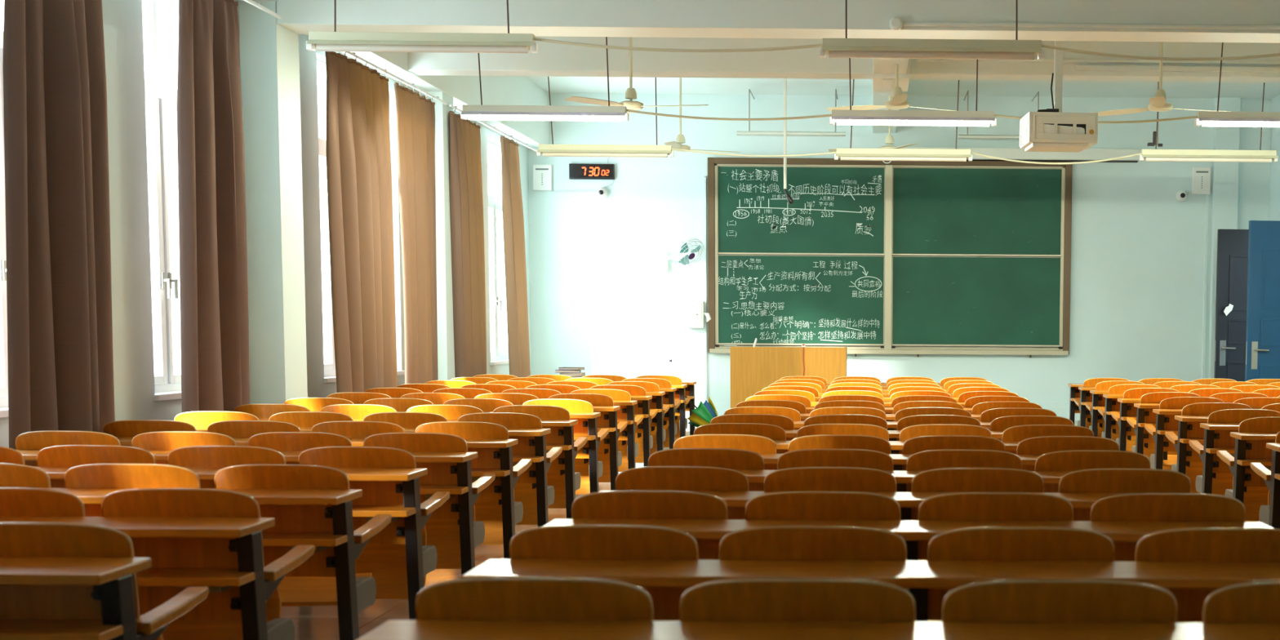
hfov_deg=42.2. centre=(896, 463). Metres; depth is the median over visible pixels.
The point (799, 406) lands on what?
chair
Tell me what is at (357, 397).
chair
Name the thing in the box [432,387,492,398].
chair
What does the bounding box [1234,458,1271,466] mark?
shelf
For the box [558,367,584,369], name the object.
book
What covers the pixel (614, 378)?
chair
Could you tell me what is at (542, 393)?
chair
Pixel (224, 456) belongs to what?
chair
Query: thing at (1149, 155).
lamp
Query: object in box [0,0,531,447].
wall
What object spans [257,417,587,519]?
desk
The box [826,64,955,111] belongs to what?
ceiling fan
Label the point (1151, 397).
chair
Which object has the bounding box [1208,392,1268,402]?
chair
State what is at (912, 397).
chair
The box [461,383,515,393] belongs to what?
chair
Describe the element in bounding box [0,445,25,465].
chair
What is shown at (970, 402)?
chair
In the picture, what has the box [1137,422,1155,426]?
shelf
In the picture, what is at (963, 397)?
chair
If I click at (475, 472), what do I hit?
shelf
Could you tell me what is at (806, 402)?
chair
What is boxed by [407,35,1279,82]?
beam
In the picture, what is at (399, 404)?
chair
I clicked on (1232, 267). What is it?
door leaf
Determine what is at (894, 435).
desk
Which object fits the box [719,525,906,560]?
chair
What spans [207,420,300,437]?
chair
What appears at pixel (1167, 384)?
chair
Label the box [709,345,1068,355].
chalk tray
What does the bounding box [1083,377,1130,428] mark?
chair
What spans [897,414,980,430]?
chair
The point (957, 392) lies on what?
chair
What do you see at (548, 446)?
shelf
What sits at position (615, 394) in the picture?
chair
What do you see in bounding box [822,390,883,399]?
chair
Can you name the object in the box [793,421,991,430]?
desk
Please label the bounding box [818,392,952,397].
desk
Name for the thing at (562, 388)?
chair
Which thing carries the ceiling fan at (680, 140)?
hanging from the ceiling
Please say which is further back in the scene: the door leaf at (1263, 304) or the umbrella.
the door leaf at (1263, 304)
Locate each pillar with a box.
[238,0,307,404]
[415,91,455,380]
[1208,97,1240,378]
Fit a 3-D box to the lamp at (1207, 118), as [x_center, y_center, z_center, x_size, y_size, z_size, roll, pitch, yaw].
[2.996,-3.270,12.649,1.313,1.272,0.156,0,5,-1]
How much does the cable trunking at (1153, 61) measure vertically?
0.024 m
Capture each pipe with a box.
[703,176,706,401]
[1201,194,1208,378]
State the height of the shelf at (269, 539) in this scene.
0.025 m
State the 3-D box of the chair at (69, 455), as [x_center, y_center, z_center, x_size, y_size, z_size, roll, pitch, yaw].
[-3.269,0.244,6.732,0.477,0.665,0.314,0,5,-1]
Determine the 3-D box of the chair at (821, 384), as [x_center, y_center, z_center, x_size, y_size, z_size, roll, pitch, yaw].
[-0.913,-0.468,15.239,0.477,0.665,0.314,0,5,-1]
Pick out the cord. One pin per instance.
(803, 347)
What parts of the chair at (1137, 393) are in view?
seat, backrest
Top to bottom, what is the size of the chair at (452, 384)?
0.665 m
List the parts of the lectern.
panel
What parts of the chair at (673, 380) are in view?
backrest, seat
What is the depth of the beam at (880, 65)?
13.28 m
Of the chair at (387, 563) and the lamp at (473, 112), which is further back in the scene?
the lamp at (473, 112)
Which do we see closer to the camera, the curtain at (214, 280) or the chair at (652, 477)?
the chair at (652, 477)
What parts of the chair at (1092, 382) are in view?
seat, backrest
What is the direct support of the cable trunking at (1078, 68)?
attached to the beam at (552, 60)
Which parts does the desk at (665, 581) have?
leg, modesty panel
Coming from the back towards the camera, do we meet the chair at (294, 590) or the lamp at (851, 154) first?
the lamp at (851, 154)
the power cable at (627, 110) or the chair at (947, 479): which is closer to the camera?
the chair at (947, 479)
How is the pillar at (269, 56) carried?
on the floor at (310, 622)
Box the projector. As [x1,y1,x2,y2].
[1019,40,1097,152]
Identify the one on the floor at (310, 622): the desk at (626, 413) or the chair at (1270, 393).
the desk at (626, 413)
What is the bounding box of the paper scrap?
[1223,303,1233,315]
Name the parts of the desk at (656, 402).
modesty panel, leg, armrest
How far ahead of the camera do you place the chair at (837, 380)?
15.09 m
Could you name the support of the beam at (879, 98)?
attached to the ceiling
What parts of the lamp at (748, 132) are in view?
arm, lamp shade, arm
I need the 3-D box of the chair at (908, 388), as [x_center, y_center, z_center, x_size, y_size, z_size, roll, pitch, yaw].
[0.173,-0.318,13.562,0.477,0.665,0.314,0,5,-1]
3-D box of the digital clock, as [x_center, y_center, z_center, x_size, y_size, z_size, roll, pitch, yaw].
[-3.779,-3.592,20.119,0.557,0.433,0.056,0,5,-1]
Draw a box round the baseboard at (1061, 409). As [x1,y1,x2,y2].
[685,400,1079,420]
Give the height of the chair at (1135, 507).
0.665 m
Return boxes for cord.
[803,346,804,376]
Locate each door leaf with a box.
[1213,229,1248,381]
[1244,220,1279,381]
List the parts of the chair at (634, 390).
backrest, seat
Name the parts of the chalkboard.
board panel, board panel, post, board panel, board panel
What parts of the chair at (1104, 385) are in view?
seat, backrest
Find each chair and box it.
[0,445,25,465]
[0,462,51,488]
[0,487,85,516]
[0,522,163,639]
[15,431,120,449]
[36,444,155,466]
[64,463,200,488]
[101,488,281,639]
[102,419,196,436]
[131,431,236,450]
[167,445,285,467]
[173,410,258,426]
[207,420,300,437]
[214,464,372,605]
[233,403,310,417]
[247,431,351,451]
[268,411,353,426]
[283,397,354,410]
[298,446,426,599]
[311,421,404,438]
[320,404,396,418]
[326,391,391,404]
[363,397,433,411]
[363,412,447,427]
[363,432,475,568]
[364,387,422,397]
[395,383,450,392]
[400,392,465,404]
[406,404,483,418]
[415,421,514,544]
[415,577,653,621]
[424,380,475,387]
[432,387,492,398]
[443,398,512,411]
[449,377,497,383]
[457,412,542,524]
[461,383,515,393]
[472,373,517,380]
[474,392,538,404]
[485,380,537,388]
[493,404,569,508]
[502,388,560,399]
[507,377,555,384]
[509,524,698,559]
[522,399,593,494]
[524,384,580,393]
[527,374,572,381]
[546,380,597,389]
[547,393,613,482]
[564,377,613,385]
[569,388,631,471]
[571,490,728,519]
[581,374,626,382]
[589,384,646,462]
[607,381,659,454]
[615,466,748,491]
[622,377,671,447]
[635,375,682,440]
[648,448,764,470]
[673,434,776,453]
[680,578,915,622]
[693,422,786,440]
[710,413,794,430]
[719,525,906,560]
[724,406,800,421]
[735,400,806,413]
[745,394,810,407]
[745,491,900,519]
[753,390,814,401]
[761,386,818,396]
[763,466,896,491]
[768,382,822,392]
[774,378,824,388]
[777,448,893,470]
[778,376,826,385]
[787,435,891,453]
[796,423,888,440]
[803,414,887,430]
[808,406,886,421]
[813,400,884,412]
[817,395,884,405]
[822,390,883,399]
[825,386,882,395]
[827,382,881,390]
[830,379,881,386]
[832,376,880,382]
[886,376,933,385]
[887,379,937,389]
[888,382,942,392]
[888,386,946,396]
[889,390,951,401]
[891,395,956,407]
[893,400,964,413]
[894,407,971,421]
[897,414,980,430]
[899,423,991,440]
[902,435,1004,453]
[906,449,1022,471]
[911,467,1044,492]
[918,492,1073,520]
[927,526,1114,561]
[939,377,987,386]
[942,579,1177,622]
[943,379,994,389]
[947,382,1001,393]
[952,386,1009,397]
[958,391,1018,402]
[964,395,1030,408]
[971,401,1042,414]
[980,408,1057,422]
[990,415,1073,431]
[1001,424,1093,441]
[1016,435,1119,454]
[1035,449,1150,471]
[1058,468,1191,493]
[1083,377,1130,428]
[1089,493,1244,521]
[1095,380,1145,437]
[1108,383,1160,441]
[1123,387,1178,451]
[1134,528,1279,562]
[1138,377,1183,384]
[1140,391,1199,470]
[1153,381,1200,388]
[1159,396,1224,466]
[1169,384,1221,392]
[1181,402,1251,493]
[1188,387,1243,397]
[1192,378,1236,384]
[1202,581,1279,622]
[1207,408,1279,495]
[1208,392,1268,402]
[1210,381,1257,388]
[1230,384,1279,392]
[1232,417,1279,521]
[1233,397,1279,408]
[1245,378,1279,385]
[1252,388,1279,397]
[1261,403,1279,412]
[1266,382,1279,387]
[1267,431,1279,505]
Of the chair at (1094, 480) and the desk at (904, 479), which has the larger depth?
the desk at (904, 479)
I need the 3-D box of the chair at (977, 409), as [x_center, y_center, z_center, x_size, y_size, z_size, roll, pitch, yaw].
[0.741,-0.098,11.030,0.477,0.665,0.314,0,5,-1]
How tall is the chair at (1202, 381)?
0.665 m
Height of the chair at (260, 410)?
0.665 m
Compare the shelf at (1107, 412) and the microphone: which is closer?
the shelf at (1107, 412)
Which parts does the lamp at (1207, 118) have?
rod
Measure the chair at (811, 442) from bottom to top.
0.665 m
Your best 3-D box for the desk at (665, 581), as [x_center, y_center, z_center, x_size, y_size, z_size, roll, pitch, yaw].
[0.050,0.626,4.188,2.170,0.770,0.635,0,5,-1]
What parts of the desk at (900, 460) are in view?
leg, modesty panel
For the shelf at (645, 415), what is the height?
0.025 m
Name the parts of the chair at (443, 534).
backrest, seat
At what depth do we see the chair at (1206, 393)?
13.45 m
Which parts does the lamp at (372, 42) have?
rod, rod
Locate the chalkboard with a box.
[707,157,1072,357]
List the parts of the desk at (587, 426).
modesty panel, leg, armrest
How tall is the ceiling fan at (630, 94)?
1.097 m
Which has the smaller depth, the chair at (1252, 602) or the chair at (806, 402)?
the chair at (1252, 602)
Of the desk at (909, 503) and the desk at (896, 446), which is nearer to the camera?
the desk at (909, 503)
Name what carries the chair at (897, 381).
attached to the desk at (884, 390)
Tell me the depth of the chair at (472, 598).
3.24 m
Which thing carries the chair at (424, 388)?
attached to the desk at (642, 407)
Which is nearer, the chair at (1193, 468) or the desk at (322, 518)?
the desk at (322, 518)
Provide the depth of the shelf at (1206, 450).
9.85 m
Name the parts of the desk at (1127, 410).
armrest, leg, modesty panel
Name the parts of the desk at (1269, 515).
armrest, leg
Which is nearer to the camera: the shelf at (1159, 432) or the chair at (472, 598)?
the chair at (472, 598)
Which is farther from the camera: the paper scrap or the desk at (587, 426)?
the paper scrap
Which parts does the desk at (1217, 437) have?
armrest, leg, modesty panel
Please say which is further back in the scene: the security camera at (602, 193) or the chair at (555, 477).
the security camera at (602, 193)
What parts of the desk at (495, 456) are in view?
modesty panel, leg, armrest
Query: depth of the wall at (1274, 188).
20.01 m
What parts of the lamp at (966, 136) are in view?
arm, lamp shade, arm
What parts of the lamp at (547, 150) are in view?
rod, rod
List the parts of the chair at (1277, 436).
seat, backrest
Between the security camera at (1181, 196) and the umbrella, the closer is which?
the umbrella
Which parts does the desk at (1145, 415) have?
armrest, leg, modesty panel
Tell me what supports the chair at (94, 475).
attached to the desk at (322, 518)
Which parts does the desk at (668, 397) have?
modesty panel, leg, armrest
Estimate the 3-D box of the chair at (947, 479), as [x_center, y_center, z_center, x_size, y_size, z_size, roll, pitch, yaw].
[0.289,0.335,5.941,0.477,0.665,0.314,0,5,-1]
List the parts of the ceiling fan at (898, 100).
blade, motor, down rod, blade, blade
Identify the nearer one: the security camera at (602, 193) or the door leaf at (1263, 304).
the door leaf at (1263, 304)
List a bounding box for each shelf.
[0,619,129,639]
[136,568,260,586]
[262,532,353,546]
[351,505,418,516]
[419,484,469,494]
[471,468,511,476]
[512,454,543,462]
[546,444,572,450]
[573,434,595,439]
[597,426,615,431]
[617,419,634,424]
[634,413,648,417]
[649,408,662,412]
[1093,405,1105,409]
[1105,410,1119,414]
[1120,416,1137,420]
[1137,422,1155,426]
[1156,429,1177,435]
[1178,437,1204,443]
[1204,447,1235,453]
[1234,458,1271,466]
[1271,473,1279,479]
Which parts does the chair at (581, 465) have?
backrest, seat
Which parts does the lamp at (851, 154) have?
rod, rod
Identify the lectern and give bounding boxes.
[730,346,847,408]
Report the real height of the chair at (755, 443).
0.665 m
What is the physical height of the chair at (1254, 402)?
0.665 m
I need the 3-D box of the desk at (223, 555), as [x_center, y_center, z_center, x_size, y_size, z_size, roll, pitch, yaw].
[-2.978,0.539,4.987,2.170,0.770,0.635,0,5,-1]
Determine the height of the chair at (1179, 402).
0.516 m
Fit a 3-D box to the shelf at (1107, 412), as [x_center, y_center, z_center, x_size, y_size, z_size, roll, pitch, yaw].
[2.906,-0.438,14.171,2.146,0.025,0.192,0,5,-1]
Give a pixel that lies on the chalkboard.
(972, 211)
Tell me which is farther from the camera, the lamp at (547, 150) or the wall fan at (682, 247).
the wall fan at (682, 247)
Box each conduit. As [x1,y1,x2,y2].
[551,191,595,191]
[888,16,1279,31]
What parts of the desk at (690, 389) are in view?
modesty panel, leg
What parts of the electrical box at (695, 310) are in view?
door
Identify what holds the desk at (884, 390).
on the floor at (310, 622)
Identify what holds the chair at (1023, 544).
attached to the desk at (665, 581)
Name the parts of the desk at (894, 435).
leg, modesty panel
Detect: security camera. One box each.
[596,186,608,198]
[1176,190,1186,201]
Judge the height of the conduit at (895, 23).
0.089 m
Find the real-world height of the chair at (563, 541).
0.665 m
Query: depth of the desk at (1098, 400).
15.06 m
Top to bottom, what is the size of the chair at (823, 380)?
0.665 m
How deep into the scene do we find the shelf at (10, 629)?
3.91 m
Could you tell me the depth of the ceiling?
19.42 m
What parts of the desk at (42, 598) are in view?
modesty panel, leg, armrest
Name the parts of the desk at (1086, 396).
armrest, leg, modesty panel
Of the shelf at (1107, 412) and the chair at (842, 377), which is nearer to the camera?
the shelf at (1107, 412)
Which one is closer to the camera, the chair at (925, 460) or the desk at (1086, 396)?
the chair at (925, 460)
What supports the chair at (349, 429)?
attached to the desk at (495, 456)
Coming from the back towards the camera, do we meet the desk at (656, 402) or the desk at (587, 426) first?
the desk at (656, 402)
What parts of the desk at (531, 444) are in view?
modesty panel, leg, armrest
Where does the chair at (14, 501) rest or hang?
attached to the desk at (223, 555)
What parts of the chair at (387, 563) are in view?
backrest, seat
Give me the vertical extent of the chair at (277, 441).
0.665 m
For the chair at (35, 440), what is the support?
attached to the desk at (451, 472)
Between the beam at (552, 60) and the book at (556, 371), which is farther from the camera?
the book at (556, 371)
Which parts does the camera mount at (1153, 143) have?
arm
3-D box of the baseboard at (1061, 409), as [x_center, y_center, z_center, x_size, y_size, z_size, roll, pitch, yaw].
[0.031,-0.584,20.450,9.240,0.410,0.025,0,5,-1]
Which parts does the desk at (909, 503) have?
leg, modesty panel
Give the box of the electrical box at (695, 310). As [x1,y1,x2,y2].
[684,301,711,328]
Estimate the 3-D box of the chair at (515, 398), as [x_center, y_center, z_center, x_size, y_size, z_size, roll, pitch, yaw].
[-2.816,-0.188,11.821,0.477,0.665,0.314,0,5,-1]
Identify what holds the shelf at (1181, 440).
attached to the desk at (1188, 426)
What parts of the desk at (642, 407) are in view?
modesty panel, leg, armrest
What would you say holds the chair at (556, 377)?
attached to the desk at (679, 394)
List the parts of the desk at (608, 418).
modesty panel, leg, armrest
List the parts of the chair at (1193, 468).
seat, backrest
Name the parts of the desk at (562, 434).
modesty panel, leg, armrest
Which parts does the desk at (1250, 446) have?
armrest, leg, modesty panel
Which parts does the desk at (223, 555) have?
modesty panel, leg, armrest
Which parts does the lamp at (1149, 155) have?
rod, rod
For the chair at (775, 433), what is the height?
0.665 m
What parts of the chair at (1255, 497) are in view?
seat, backrest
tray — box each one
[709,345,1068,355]
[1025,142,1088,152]
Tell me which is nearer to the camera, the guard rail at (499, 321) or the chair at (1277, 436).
the chair at (1277, 436)
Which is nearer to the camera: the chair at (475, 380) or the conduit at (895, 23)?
the conduit at (895, 23)
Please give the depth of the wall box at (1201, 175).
20.21 m
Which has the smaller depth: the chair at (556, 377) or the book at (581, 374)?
the chair at (556, 377)
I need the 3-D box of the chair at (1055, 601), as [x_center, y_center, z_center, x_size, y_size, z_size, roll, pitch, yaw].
[0.327,0.552,3.400,0.477,0.665,0.314,0,5,-1]
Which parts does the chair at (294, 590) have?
backrest, seat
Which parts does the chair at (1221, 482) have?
seat, backrest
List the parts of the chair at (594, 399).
backrest, seat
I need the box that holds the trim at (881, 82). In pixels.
[872,67,909,91]
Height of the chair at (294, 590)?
0.516 m
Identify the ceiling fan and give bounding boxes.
[564,36,708,115]
[663,77,739,152]
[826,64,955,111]
[828,95,917,151]
[1093,41,1230,115]
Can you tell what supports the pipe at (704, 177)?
attached to the wall at (602, 303)
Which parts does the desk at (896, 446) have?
leg, modesty panel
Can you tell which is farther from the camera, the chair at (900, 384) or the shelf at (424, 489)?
the chair at (900, 384)
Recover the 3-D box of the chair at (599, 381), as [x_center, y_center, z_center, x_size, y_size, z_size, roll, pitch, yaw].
[-2.868,-0.478,15.208,0.477,0.665,0.314,0,5,-1]
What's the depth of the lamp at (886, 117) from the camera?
12.62 m
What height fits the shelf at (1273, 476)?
0.025 m
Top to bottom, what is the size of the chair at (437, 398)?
0.665 m
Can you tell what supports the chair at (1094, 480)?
attached to the desk at (909, 503)
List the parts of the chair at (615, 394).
backrest, seat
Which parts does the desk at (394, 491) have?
modesty panel, leg, armrest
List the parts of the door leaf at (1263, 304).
edge plate, lock plate, lever, moulding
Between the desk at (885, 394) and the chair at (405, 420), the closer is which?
the chair at (405, 420)
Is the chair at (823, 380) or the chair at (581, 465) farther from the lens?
the chair at (823, 380)
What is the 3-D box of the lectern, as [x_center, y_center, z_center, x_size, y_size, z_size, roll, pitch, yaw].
[-1.235,-0.884,18.722,1.313,0.927,0.620,0,5,-1]
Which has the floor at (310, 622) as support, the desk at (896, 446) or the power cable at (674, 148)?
the desk at (896, 446)
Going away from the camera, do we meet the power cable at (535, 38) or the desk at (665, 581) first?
the desk at (665, 581)
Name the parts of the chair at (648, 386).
backrest, seat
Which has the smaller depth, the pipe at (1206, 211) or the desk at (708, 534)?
the desk at (708, 534)
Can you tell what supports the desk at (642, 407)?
on the floor at (310, 622)
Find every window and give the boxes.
[0,30,8,417]
[142,0,181,401]
[316,59,404,382]
[487,141,508,365]
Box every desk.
[0,516,315,639]
[0,556,208,639]
[16,449,495,575]
[20,487,391,639]
[32,466,449,620]
[115,436,532,559]
[195,426,562,527]
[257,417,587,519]
[310,410,608,493]
[356,619,1279,639]
[460,559,1279,622]
[542,519,1275,561]
[592,405,627,490]
[598,490,1205,520]
[613,400,643,469]
[631,395,657,466]
[645,391,670,451]
[659,387,680,448]
[671,384,690,437]
[682,381,696,435]
[733,469,1071,492]
[757,453,1041,471]
[773,440,1019,454]
[784,429,1003,440]
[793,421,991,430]
[800,413,980,422]
[805,407,972,414]
[810,401,964,408]
[814,396,958,402]
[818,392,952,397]
[822,388,948,393]
[824,385,943,389]
[826,382,940,385]
[1067,383,1083,425]
[1074,386,1095,426]
[1084,390,1108,436]
[1097,394,1123,439]
[1111,398,1140,451]
[1126,403,1159,454]
[1144,408,1182,469]
[1164,415,1208,474]
[1188,422,1239,493]
[1217,431,1277,503]
[1249,443,1279,528]
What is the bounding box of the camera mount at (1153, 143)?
[1146,81,1162,146]
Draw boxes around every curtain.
[2,0,115,449]
[177,0,249,413]
[324,51,397,392]
[394,80,438,384]
[448,108,486,377]
[500,134,530,377]
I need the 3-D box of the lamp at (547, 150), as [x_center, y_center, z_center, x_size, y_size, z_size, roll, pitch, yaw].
[-2.760,-3.541,15.349,1.292,1.264,0.156,0,5,-1]
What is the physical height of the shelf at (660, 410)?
0.025 m
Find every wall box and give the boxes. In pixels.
[533,164,552,191]
[1191,167,1210,194]
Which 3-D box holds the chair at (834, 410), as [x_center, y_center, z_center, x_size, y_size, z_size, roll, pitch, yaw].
[-0.306,-0.030,10.166,0.477,0.665,0.314,0,5,-1]
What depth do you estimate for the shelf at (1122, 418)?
13.24 m
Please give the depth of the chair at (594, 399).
11.70 m
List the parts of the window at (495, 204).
sash, handle, sill, handle, sash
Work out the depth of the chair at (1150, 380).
15.99 m
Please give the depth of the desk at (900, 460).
7.35 m
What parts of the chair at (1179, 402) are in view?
seat, backrest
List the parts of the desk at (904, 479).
leg, modesty panel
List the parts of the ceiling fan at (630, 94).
blade, down rod, motor, blade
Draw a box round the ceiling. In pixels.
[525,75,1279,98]
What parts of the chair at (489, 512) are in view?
backrest, seat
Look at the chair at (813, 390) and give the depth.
13.40 m
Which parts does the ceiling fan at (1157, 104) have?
blade, blade, motor, down rod, blade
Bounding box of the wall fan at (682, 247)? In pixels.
[659,238,704,293]
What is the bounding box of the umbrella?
[684,395,718,426]
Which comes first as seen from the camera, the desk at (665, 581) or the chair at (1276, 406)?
the desk at (665, 581)
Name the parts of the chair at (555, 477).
backrest, seat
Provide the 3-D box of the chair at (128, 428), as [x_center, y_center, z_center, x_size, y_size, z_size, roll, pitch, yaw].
[-3.825,0.097,8.417,0.477,0.665,0.314,0,5,-1]
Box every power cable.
[533,37,822,52]
[626,109,831,120]
[671,147,835,156]
[970,151,1141,164]
[994,114,1197,123]
[1041,44,1279,60]
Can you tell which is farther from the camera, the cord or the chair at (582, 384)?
the cord
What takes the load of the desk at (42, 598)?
on the floor at (310, 622)
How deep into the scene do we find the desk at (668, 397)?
15.01 m
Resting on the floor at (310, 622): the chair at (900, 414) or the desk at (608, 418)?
the desk at (608, 418)
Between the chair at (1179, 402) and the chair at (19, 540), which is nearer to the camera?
the chair at (19, 540)
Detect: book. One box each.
[555,369,581,373]
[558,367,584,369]
[560,372,585,376]
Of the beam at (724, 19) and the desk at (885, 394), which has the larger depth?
the desk at (885, 394)
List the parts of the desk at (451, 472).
modesty panel, leg, armrest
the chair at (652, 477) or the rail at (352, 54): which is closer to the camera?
the chair at (652, 477)
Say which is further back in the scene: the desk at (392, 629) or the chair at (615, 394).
the chair at (615, 394)
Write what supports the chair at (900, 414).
attached to the desk at (891, 425)
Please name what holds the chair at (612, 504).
attached to the desk at (708, 534)
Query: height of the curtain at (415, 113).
3.213 m
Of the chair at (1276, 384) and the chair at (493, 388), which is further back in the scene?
the chair at (1276, 384)
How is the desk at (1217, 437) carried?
on the floor at (310, 622)
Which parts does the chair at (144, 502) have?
backrest, seat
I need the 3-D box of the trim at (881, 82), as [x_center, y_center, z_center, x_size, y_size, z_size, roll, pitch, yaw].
[-0.051,-3.331,14.104,0.310,0.095,0.800,0,5,-1]
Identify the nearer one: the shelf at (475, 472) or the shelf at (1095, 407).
the shelf at (475, 472)
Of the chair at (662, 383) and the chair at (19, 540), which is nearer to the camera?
the chair at (19, 540)
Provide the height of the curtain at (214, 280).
3.209 m
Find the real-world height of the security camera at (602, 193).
0.140 m
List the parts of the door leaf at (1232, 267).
lock plate, lever, moulding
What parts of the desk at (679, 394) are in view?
modesty panel, leg, armrest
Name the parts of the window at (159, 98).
sash, handle, sill, sash, handle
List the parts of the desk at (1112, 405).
armrest, leg, modesty panel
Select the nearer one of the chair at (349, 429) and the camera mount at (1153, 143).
the chair at (349, 429)
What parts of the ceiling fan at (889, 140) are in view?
blade, motor, down rod, blade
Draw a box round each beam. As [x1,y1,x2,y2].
[238,0,549,149]
[275,0,1279,43]
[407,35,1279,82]
[872,57,909,74]
[872,91,898,133]
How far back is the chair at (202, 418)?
9.12 m
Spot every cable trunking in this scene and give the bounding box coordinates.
[916,58,1279,64]
[1075,65,1279,72]
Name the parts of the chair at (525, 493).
backrest, seat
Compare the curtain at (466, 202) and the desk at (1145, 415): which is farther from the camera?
the curtain at (466, 202)
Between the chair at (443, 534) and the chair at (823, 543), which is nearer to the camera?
the chair at (823, 543)
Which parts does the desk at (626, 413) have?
modesty panel, leg, armrest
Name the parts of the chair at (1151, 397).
seat, backrest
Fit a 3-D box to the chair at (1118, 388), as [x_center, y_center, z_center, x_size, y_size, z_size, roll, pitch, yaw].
[2.106,-0.381,14.439,0.477,0.665,0.314,0,5,-1]
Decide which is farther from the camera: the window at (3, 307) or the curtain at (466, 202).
the curtain at (466, 202)
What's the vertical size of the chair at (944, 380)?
0.665 m
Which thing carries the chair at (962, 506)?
attached to the desk at (708, 534)
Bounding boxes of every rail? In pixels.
[243,0,281,18]
[342,51,447,104]
[448,104,548,157]
[497,320,500,351]
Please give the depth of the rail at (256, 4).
10.54 m
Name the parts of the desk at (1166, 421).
armrest, leg, modesty panel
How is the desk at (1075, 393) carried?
on the floor at (310, 622)
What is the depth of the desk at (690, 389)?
16.69 m
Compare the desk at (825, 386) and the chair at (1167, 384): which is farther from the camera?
the desk at (825, 386)
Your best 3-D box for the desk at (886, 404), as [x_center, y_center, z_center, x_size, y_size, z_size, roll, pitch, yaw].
[-0.079,-0.099,12.656,2.170,0.770,0.635,0,5,-1]
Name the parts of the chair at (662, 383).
backrest, seat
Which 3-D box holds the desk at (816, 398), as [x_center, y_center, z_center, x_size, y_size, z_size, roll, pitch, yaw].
[-0.092,-0.171,13.503,2.170,0.770,0.635,0,5,-1]
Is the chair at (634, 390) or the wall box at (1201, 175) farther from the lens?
the wall box at (1201, 175)
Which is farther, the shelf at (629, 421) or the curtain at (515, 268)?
the curtain at (515, 268)
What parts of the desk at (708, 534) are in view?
leg, modesty panel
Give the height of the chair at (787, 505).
0.665 m
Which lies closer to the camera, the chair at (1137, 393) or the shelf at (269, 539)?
the shelf at (269, 539)
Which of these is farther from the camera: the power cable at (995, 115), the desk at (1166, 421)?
the power cable at (995, 115)
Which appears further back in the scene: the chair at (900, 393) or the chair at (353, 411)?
the chair at (900, 393)
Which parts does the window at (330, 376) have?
sash, sill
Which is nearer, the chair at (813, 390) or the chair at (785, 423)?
the chair at (785, 423)
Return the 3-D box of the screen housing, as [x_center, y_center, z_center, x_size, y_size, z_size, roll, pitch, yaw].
[1.421,-3.808,20.118,3.205,0.200,0.160,0,5,-1]
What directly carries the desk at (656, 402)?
on the floor at (310, 622)
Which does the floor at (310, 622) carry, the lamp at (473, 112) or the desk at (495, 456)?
the desk at (495, 456)
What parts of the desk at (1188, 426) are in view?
armrest, leg, modesty panel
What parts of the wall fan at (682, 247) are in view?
arm, motor, power cord, blade, blade, blade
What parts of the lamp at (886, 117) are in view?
rod, rod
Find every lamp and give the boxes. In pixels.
[306,0,537,53]
[460,36,628,121]
[536,76,674,157]
[736,88,845,136]
[819,0,1044,59]
[829,57,996,126]
[834,79,972,161]
[957,90,1039,139]
[1138,82,1278,162]
[1194,42,1279,127]
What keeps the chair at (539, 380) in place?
attached to the desk at (668, 397)
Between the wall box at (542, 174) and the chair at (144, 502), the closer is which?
the chair at (144, 502)
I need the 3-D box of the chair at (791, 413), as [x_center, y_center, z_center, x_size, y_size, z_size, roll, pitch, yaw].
[-0.836,-0.033,10.158,0.477,0.665,0.314,0,5,-1]
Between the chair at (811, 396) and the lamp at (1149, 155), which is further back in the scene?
the lamp at (1149, 155)
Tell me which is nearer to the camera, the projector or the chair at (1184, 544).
the chair at (1184, 544)
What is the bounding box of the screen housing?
[882,146,1141,163]
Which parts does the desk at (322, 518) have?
modesty panel, leg, armrest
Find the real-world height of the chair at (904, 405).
0.665 m
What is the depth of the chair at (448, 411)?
9.98 m
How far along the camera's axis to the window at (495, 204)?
18.79 m
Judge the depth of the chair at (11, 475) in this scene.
5.75 m
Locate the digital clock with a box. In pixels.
[568,157,614,187]
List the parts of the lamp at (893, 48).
rod, rod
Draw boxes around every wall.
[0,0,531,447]
[528,93,1271,401]
[1268,94,1279,221]
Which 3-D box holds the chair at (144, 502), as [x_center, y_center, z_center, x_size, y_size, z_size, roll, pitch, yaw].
[-2.183,0.395,5.055,0.477,0.665,0.314,0,5,-1]
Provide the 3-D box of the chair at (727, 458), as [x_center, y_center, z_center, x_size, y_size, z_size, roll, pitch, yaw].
[-0.784,0.257,6.771,0.477,0.665,0.314,0,5,-1]
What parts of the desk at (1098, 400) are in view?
armrest, leg, modesty panel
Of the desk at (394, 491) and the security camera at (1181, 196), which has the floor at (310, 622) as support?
the desk at (394, 491)
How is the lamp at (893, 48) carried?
hanging from the ceiling
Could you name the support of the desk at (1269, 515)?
on the floor at (310, 622)
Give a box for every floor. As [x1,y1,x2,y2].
[281,447,669,639]
[685,417,1078,435]
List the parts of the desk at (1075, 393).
leg, modesty panel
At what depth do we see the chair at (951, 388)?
14.27 m
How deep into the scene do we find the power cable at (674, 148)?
15.42 m
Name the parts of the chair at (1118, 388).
seat, backrest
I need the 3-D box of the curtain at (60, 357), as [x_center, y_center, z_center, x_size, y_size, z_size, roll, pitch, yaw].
[-4.084,-1.132,7.999,0.165,3.213,1.019,0,5,-1]
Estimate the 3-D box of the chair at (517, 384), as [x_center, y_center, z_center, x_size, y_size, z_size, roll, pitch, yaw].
[-3.385,-0.408,14.353,0.477,0.665,0.314,0,5,-1]
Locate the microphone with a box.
[783,78,793,204]
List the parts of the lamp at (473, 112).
rod, rod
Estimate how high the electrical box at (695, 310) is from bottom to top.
0.331 m
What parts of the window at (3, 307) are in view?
sash, sill, sash, handle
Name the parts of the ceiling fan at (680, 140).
blade, down rod, motor, blade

